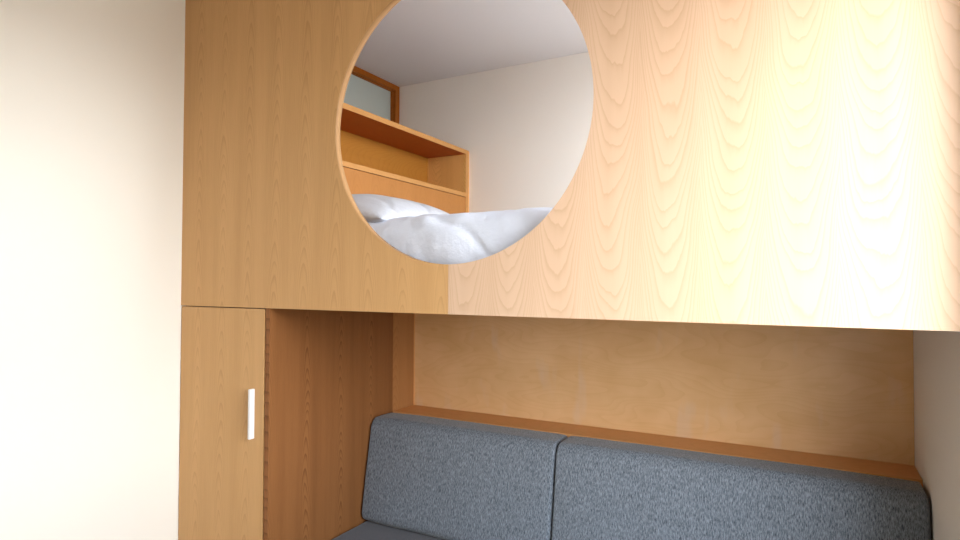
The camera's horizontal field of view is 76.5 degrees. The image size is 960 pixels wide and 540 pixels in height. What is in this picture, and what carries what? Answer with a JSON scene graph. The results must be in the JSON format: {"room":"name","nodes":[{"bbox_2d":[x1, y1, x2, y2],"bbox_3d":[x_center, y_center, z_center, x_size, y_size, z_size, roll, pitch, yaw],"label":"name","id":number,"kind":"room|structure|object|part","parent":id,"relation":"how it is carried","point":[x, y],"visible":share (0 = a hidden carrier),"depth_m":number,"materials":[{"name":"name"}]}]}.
{"room":"bedroom","nodes":[
{"label":"bedroom","id":0,"kind":"room"},
{"bbox_2d":[0,0,184,539],"bbox_3d":[-1.971,0.153,1.606,0.100,2.905,5.729,0,-1,29],"label":"wall","id":1,"kind":"structure","parent":0,"point":[92,91],"depth_m":2.35,"materials":[{"name":"paint"}]},
{"bbox_2d":[344,66,399,123],"bbox_3d":[-0.951,-1.008,3.447,0.065,0.494,1.568,0,-1,29],"label":"window","id":2,"kind":"structure","parent":1,"relation":"in","point":[366,91],"depth_m":3.92,"materials":[{"name":"orange wood"}]},
{"bbox_3d":[-0.955,-1.007,3.453,0.006,0.412,1.455,0,-1,29],"label":"pane","id":3,"kind":"part","parent":2,"relation":"part of","materials":[{"name":"clear glass"}]},
{"bbox_2d":[355,0,587,86],"bbox_3d":[-1.012,-1.356,1.117,3.871,0.100,5.929,0,-1,29],"label":"ceiling","id":4,"kind":"structure","parent":0,"point":[417,41],"depth_m":3.30,"materials":[{"name":"white paint"}]},
{"bbox_2d":[399,52,593,212],"bbox_3d":[0.382,0.206,3.640,3.871,2.905,0.100,0,-1,29],"label":"wall","id":5,"kind":"structure","parent":0,"point":[524,129],"depth_m":3.70,"materials":[{"name":"paint"}]},
{"bbox_2d":[913,330,959,539],"bbox_3d":[0.591,0.134,0.203,0.200,2.905,5.729,0,-1,29],"label":"wall","id":6,"kind":"structure","parent":0,"point":[936,354],"depth_m":1.78,"materials":[{"name":"paint"}]},
{"bbox_3d":[-1.025,1.648,1.053,3.871,0.100,5.929,0,-1,29],"label":"floor","id":7,"kind":"structure","parent":0,"visible":0},
{"bbox_2d":[178,306,265,539],"bbox_3d":[-0.858,0.904,2.976,0.522,1.472,1.029,0,-1,29],"label":"cabinet","id":8,"kind":"object","parent":7,"relation":"on","point":[222,386],"visible":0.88,"depth_m":2.54,"materials":[{"name":"brown wood"}]},
{"bbox_3d":[-0.919,0.578,2.445,0.012,0.200,0.025,0,-1,29],"label":"handle","id":9,"kind":"part","parent":8,"relation":"part of","materials":[{"name":"white plastic"}]},
{"bbox_2d":[263,308,914,539],"bbox_3d":[0.368,0.894,2.331,2.245,1.475,1.023,0,-1,29],"label":"lining","id":10,"kind":"object","parent":7,"relation":"on","point":[834,391],"visible":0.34,"depth_m":2.65,"materials":[{"name":"brown wood"}]},
{"bbox_3d":[-0.654,0.899,2.771,0.022,1.475,0.812,0,-1,29],"label":"panel","id":11,"kind":"part","parent":10,"relation":"part of","materials":[{"name":"brown wood"}]},
{"bbox_2d":[181,0,959,330],"bbox_3d":[0.283,-0.551,2.741,2.771,1.430,1.603,0,-1,29],"label":"loft bed panel","id":12,"kind":"object","parent":10,"relation":"on","point":[754,162],"visible":1,"depth_m":1.69,"materials":[{"name":"brown wood"}]},
{"bbox_3d":[-0.704,-0.563,2.384,1.383,1.430,0.028,0,-1,29],"label":"panel","id":13,"kind":"part","parent":12,"relation":"part of","materials":[{"name":"brown wood"}]},
{"bbox_2d":[340,102,468,213],"bbox_3d":[-0.684,-0.313,3.282,0.550,0.902,1.574,0,-1,29],"label":"shelf","id":14,"kind":"object","parent":12,"relation":"on","point":[381,156],"visible":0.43,"depth_m":3.45,"materials":[{"name":"brown wood"}]},
{"bbox_3d":[-0.712,-0.605,3.275,0.018,0.267,1.523,0,-1,29],"label":"panel","id":15,"kind":"part","parent":14,"relation":"part of","materials":[{"name":"brown wood"}]},
{"bbox_3d":[-0.466,-0.167,3.129,0.020,0.604,1.522,0,-1,29],"label":"panel","id":16,"kind":"part","parent":14,"relation":"part of","materials":[{"name":"brown wood"}]},
{"bbox_3d":[-0.323,-0.298,3.942,0.548,0.902,0.034,0,-1,29],"label":"panel","id":17,"kind":"part","parent":14,"relation":"part of","materials":[{"name":"brown wood"}]},
{"bbox_3d":[0.512,-0.572,1.718,1.386,1.430,0.028,0,-1,29],"label":"panel","id":18,"kind":"part","parent":12,"relation":"part of","materials":[{"name":"brown wood"}]},
{"bbox_3d":[0.508,0.000,2.629,2.135,0.261,1.453,0,-1,29],"label":"mattress","id":19,"kind":"object","parent":12,"relation":"on","visible":0},
{"bbox_2d":[352,194,448,222],"bbox_3d":[-0.398,-0.228,2.721,0.476,0.213,0.752,0,-1,29],"label":"pillow","id":20,"kind":"object","parent":19,"relation":"on","point":[374,208],"visible":0.34,"depth_m":2.46,"materials":[{"name":"white fabric"}]},
{"bbox_2d":[368,207,553,263],"bbox_3d":[0.620,-0.075,2.550,1.844,0.260,1.518,0,-1,29],"label":"duvet","id":21,"kind":"object","parent":19,"relation":"on","point":[457,238],"visible":0.19,"depth_m":2.09,"materials":[{"name":"white fabric"}]},
{"bbox_3d":[0.620,0.904,2.765,2.220,1.475,0.020,0,-1,29],"label":"panel","id":22,"kind":"part","parent":10,"relation":"part of","materials":[{"name":"brown wood"}]},
{"bbox_3d":[0.349,1.185,2.267,2.219,0.890,0.760,0,-1,29],"label":"bench","id":23,"kind":"object","parent":7,"relation":"on","visible":0},
{"bbox_2d":[332,521,443,539],"bbox_3d":[0.299,1.258,2.173,2.215,0.149,0.598,0,-1,29],"label":"seat cushion","id":24,"kind":"object","parent":23,"relation":"on","point":[368,530],"visible":0.79,"depth_m":2.75,"materials":[{"name":"grey fabric"}]},
{"bbox_2d":[362,413,567,539],"bbox_3d":[-0.086,0.956,2.777,0.960,0.489,0.272,0,-1,29],"label":"backrest cushion","id":25,"kind":"object","parent":24,"relation":"on","point":[446,479],"visible":0.81,"depth_m":2.67,"materials":[{"name":"grey fabric"}]},
{"bbox_2d":[552,436,930,539],"bbox_3d":[0.884,0.948,2.246,1.252,0.489,0.272,0,-1,29],"label":"backrest cushion","id":26,"kind":"object","parent":24,"relation":"on","point":[604,489],"visible":1,"depth_m":2.19,"materials":[{"name":"grey fabric"}]},
{"bbox_2d":[393,405,922,486],"bbox_3d":[0.571,0.735,2.676,2.219,0.030,0.190,0,-1,29],"label":"ledge","id":27,"kind":"object","parent":23,"relation":"on","point":[871,467],"visible":0.76,"depth_m":2.52,"materials":[{"name":"brown wood"}]}
]}

